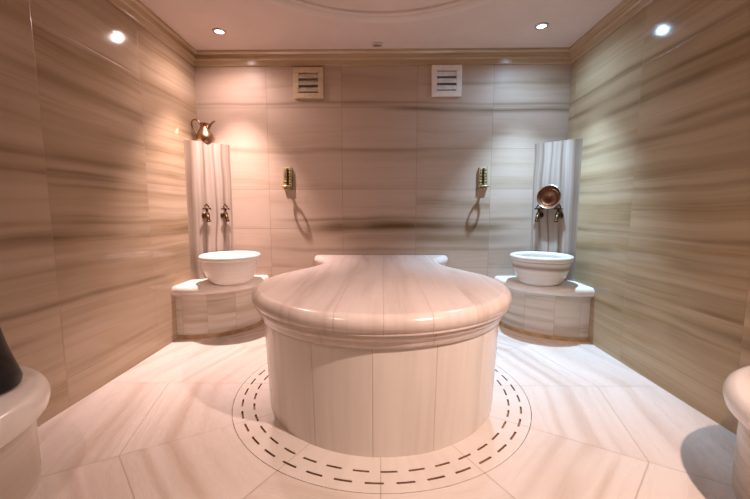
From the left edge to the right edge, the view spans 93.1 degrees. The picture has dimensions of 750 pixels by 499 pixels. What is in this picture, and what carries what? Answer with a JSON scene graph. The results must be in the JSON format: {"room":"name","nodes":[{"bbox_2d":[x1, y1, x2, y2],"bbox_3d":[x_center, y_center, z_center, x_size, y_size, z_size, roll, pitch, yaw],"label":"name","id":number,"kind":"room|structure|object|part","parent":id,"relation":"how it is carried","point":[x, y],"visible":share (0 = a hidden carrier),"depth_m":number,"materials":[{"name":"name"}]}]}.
{"room":"spa","nodes":[
{"label":"spa","id":0,"kind":"room"},
{"bbox_2d":[0,0,197,426],"bbox_3d":[-1.711,-0.378,1.391,0.120,2.950,3.830,0,6,1],"label":"wall","id":1,"kind":"structure","parent":0,"point":[97,112],"depth_m":2.01,"materials":[{"name":"stone"}]},
{"bbox_2d":[108,0,196,66],"bbox_3d":[-1.621,-1.493,1.329,0.058,0.118,3.710,0,6,1],"label":"trim","id":2,"kind":"structure","parent":1,"relation":"attached to","point":[136,10],"depth_m":2.60,"materials":[{"name":"stone"}]},
{"bbox_2d":[140,0,622,49],"bbox_3d":[0.025,-1.569,1.293,3.350,0.040,3.710,0,6,1],"label":"ceiling","id":3,"kind":"structure","parent":0,"point":[248,24],"depth_m":2.68,"materials":[{"name":"paint"}]},
{"bbox_2d":[212,28,226,34],"bbox_3d":[-1.220,-1.706,2.783,0.104,0.010,0.104,0,6,1],"label":"recessed light","id":4,"kind":"object","parent":3,"relation":"in","point":[218,31],"visible":1,"depth_m":2.78,"materials":[{"name":"silver metal"}]},
{"bbox_2d":[372,42,382,46],"bbox_3d":[0.018,-1.724,2.991,0.090,0.018,0.060,0,6,1],"label":"ceiling sensor","id":5,"kind":"object","parent":3,"relation":"attached to","point":[374,44],"visible":1,"depth_m":2.97,"materials":[{"name":"white plastic"}]},
{"bbox_2d":[265,0,492,22],"bbox_3d":[0.028,-1.568,1.499,2.272,0.046,2.272,0,6,1],"label":"trim","id":6,"kind":"structure","parent":3,"relation":"attached to","point":[302,6],"depth_m":2.50,"materials":[{"name":"white paint"}]},
{"bbox_2d":[534,22,548,29],"bbox_3d":[1.269,-1.697,2.701,0.104,0.010,0.104,0,6,1],"label":"recessed light","id":7,"kind":"object","parent":3,"relation":"in","point":[543,25],"visible":1,"depth_m":2.69,"materials":[{"name":"silver metal"}]},
{"bbox_2d":[194,64,571,278],"bbox_3d":[0.057,-0.588,3.325,3.590,2.950,0.120,0,6,1],"label":"wall","id":8,"kind":"structure","parent":0,"point":[380,164],"depth_m":3.24,"materials":[{"name":"stone"}]},
{"bbox_2d":[281,167,292,189],"bbox_3d":[-0.800,-0.643,3.214,0.089,0.205,0.118,0,6,1],"label":"wall hook","id":9,"kind":"object","parent":8,"relation":"attached to","point":[287,171],"visible":1,"depth_m":3.24,"materials":[{"name":"gold metal"}]},
{"bbox_2d":[293,67,323,98],"bbox_3d":[-0.592,-1.483,3.163,0.264,0.264,0.031,0,6,1],"label":"air vent","id":10,"kind":"object","parent":8,"relation":"in","point":[308,81],"visible":1,"depth_m":3.16,"materials":[{"name":"plastic"}]},
{"bbox_2d":[195,47,570,66],"bbox_3d":[0.056,-1.688,3.116,3.350,0.118,0.058,0,6,1],"label":"trim","id":11,"kind":"structure","parent":8,"relation":"attached to","point":[538,55],"depth_m":3.11,"materials":[{"name":"stone"}]},
{"bbox_2d":[431,65,461,96],"bbox_3d":[0.634,-1.493,3.141,0.264,0.264,0.031,0,6,1],"label":"air vent","id":12,"kind":"object","parent":8,"relation":"in","point":[446,81],"visible":1,"depth_m":3.13,"materials":[{"name":"beige plastic"}]},
{"bbox_2d":[478,167,489,189],"bbox_3d":[0.980,-0.640,3.184,0.089,0.205,0.118,0,6,1],"label":"wall hook","id":13,"kind":"object","parent":8,"relation":"attached to","point":[482,171],"visible":1,"depth_m":3.21,"materials":[{"name":"gold metal"}]},
{"bbox_2d":[31,323,735,498],"bbox_3d":[0.025,0.904,1.562,3.350,0.034,3.710,0,6,1],"label":"floor","id":14,"kind":"structure","parent":0,"point":[163,428],"depth_m":1.64,"materials":[{"name":"stone"}]},
{"bbox_2d":[0,365,50,498],"bbox_3d":[-1.423,0.737,1.131,0.470,0.390,0.939,0,6,1],"label":"bench","id":15,"kind":"object","parent":14,"relation":"on","point":[21,406],"visible":0.88,"depth_m":1.26,"materials":[{"name":"stone"}]},
{"bbox_2d":[0,327,22,393],"bbox_3d":[-1.449,0.364,1.282,0.236,0.319,0.236,3,7,28],"label":"jug","id":16,"kind":"object","parent":15,"relation":"on","point":[11,374],"visible":1,"depth_m":1.31,"materials":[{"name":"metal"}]},
{"bbox_2d":[171,275,268,338],"bbox_3d":[-1.317,0.493,3.128,0.613,0.445,0.553,0,6,1],"label":"plinth","id":17,"kind":"object","parent":14,"relation":"on","point":[204,309],"visible":0.78,"depth_m":2.96,"materials":[{"name":"stone"}]},
{"bbox_2d":[183,140,233,279],"bbox_3d":[-1.476,-0.344,3.192,0.290,1.205,0.250,0,6,1],"label":"backsplash panel","id":18,"kind":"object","parent":17,"relation":"on","point":[207,165],"depth_m":3.15,"materials":[{"name":"stone"}]},
{"bbox_2d":[191,119,215,142],"bbox_3d":[-1.511,-1.045,3.147,0.159,0.211,0.158,5,8,37],"label":"jug","id":19,"kind":"object","parent":18,"relation":"on","point":[204,134],"visible":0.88,"depth_m":3.11,"materials":[{"name":"brown metal"}]},
{"bbox_3d":[-1.577,-1.082,3.134,0.084,0.136,0.012,-1,6,-7],"label":"handle","id":20,"kind":"part","parent":19,"relation":"part of","materials":[{"name":"orange metal"}]},
{"bbox_2d":[202,203,210,221],"bbox_3d":[-1.472,-0.324,3.114,0.080,0.164,0.098,-6,8,-43],"label":"tap","id":21,"kind":"object","parent":18,"relation":"attached to","point":[206,215],"visible":1,"depth_m":3.10,"materials":[{"name":"brown metal"}]},
{"bbox_3d":[-1.476,-0.372,3.112,0.080,0.067,0.020,-6,8,-43],"label":"handle","id":22,"kind":"part","parent":21,"relation":"part of","materials":[{"name":"brown metal"}]},
{"bbox_3d":[-1.470,-0.291,3.115,0.047,0.099,0.092,-6,8,-43],"label":"spout","id":23,"kind":"part","parent":21,"relation":"part of","materials":[{"name":"brown metal"}]},
{"bbox_2d":[220,203,229,221],"bbox_3d":[-1.356,-0.335,3.223,0.080,0.164,0.098,-6,8,-43],"label":"tap","id":24,"kind":"object","parent":18,"relation":"attached to","point":[224,214],"visible":1,"depth_m":3.21,"materials":[{"name":"brown metal"}]},
{"bbox_3d":[-1.359,-0.384,3.221,0.080,0.067,0.020,-6,8,-43],"label":"handle","id":25,"kind":"part","parent":24,"relation":"part of","materials":[{"name":"brown metal"}]},
{"bbox_3d":[-1.354,-0.303,3.224,0.047,0.099,0.092,-6,8,-43],"label":"spout","id":26,"kind":"part","parent":24,"relation":"part of","materials":[{"name":"brown metal"}]},
{"bbox_2d":[198,251,260,284],"bbox_3d":[-1.234,0.157,3.041,0.492,0.242,0.492,0,6,1],"label":"bowl","id":27,"kind":"object","parent":17,"relation":"on","point":[223,267],"visible":1,"depth_m":2.88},
{"bbox_2d":[232,364,530,493],"bbox_3d":[0.035,0.838,2.163,1.677,0.034,1.677,0,6,1],"label":"ring","id":28,"kind":"object","parent":14,"relation":"on","point":[250,419],"visible":0.56,"depth_m":1.54,"materials":[{"name":"stone"}]},
{"bbox_2d":[252,255,511,456],"bbox_3d":[0.039,0.474,2.383,1.444,0.642,1.960,0,6,1],"label":"stone platform","id":29,"kind":"object","parent":14,"relation":"on","point":[368,355],"visible":1,"depth_m":1.55,"materials":[{"name":"stone"}]},
{"bbox_3d":[0.039,0.269,2.370,1.400,0.066,1.935,0,6,1],"label":"moulding","id":30,"kind":"part","parent":29,"relation":"part of","materials":[{"name":"stone"}]},
{"bbox_2d":[494,276,594,341],"bbox_3d":[1.420,0.498,3.082,0.613,0.445,0.553,0,6,1],"label":"plinth","id":31,"kind":"object","parent":14,"relation":"on","point":[561,312],"visible":0.8,"depth_m":2.91,"materials":[{"name":"stone"}]},
{"bbox_2d":[510,251,573,285],"bbox_3d":[1.395,0.161,2.997,0.492,0.242,0.492,0,6,1],"label":"bowl","id":32,"kind":"object","parent":31,"relation":"on","point":[537,268],"visible":1,"depth_m":2.83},
{"bbox_2d":[530,138,582,280],"bbox_3d":[1.584,-0.339,3.140,0.290,1.205,0.250,0,6,1],"label":"backsplash panel","id":33,"kind":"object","parent":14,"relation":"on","point":[557,163],"depth_m":3.09,"materials":[{"name":"stone"}]},
{"bbox_2d":[534,205,543,221],"bbox_3d":[1.462,-0.331,3.178,0.098,0.164,0.080,-6,9,-44],"label":"tap","id":34,"kind":"object","parent":33,"relation":"attached to","point":[539,215],"visible":0.95,"depth_m":3.17,"materials":[{"name":"brown metal"}]},
{"bbox_3d":[1.461,-0.298,3.179,0.092,0.099,0.047,-6,9,-44],"label":"spout","id":35,"kind":"part","parent":34,"relation":"part of","materials":[{"name":"brown metal"}]},
{"bbox_2d":[553,204,562,221],"bbox_3d":[1.577,-0.318,3.062,0.098,0.164,0.080,-6,9,-44],"label":"tap","id":36,"kind":"object","parent":33,"relation":"attached to","point":[558,215],"visible":1,"depth_m":3.05,"materials":[{"name":"brown metal"}]},
{"bbox_2d":[536,185,561,208],"bbox_3d":[1.517,-0.459,3.096,0.043,0.208,0.209,-6,9,-44],"label":"dish","id":37,"kind":"object","parent":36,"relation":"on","point":[548,196],"visible":1,"depth_m":3.10,"materials":[{"name":"brown metal"}]},
{"bbox_3d":[1.575,-0.285,3.064,0.092,0.099,0.047,-6,9,-44],"label":"spout","id":38,"kind":"part","parent":36,"relation":"part of","materials":[{"name":"brown metal"}]},
{"bbox_3d":[1.581,-0.366,3.061,0.020,0.067,0.080,-6,9,-44],"label":"handle","id":39,"kind":"part","parent":36,"relation":"part of","materials":[{"name":"brown metal"}]},
{"bbox_2d":[723,365,749,498],"bbox_3d":[1.451,0.728,1.060,0.482,0.423,0.965,0,6,1],"label":"plinth","id":40,"kind":"object","parent":14,"relation":"on","point":[736,387],"visible":1,"depth_m":1.27,"materials":[{"name":"stone"}]},
{"bbox_2d":[567,0,749,434],"bbox_3d":[1.758,-0.371,1.333,0.120,2.950,3.830,0,6,1],"label":"wall","id":41,"kind":"structure","parent":0,"point":[659,108],"depth_m":2.05,"materials":[{"name":"stone"}]},
{"bbox_2d":[569,0,654,63],"bbox_3d":[1.670,-1.487,1.274,0.058,0.118,3.710,0,6,1],"label":"trim","id":42,"kind":"structure","parent":41,"relation":"attached to","point":[623,12],"depth_m":2.58,"materials":[{"name":"stone"}]}
]}

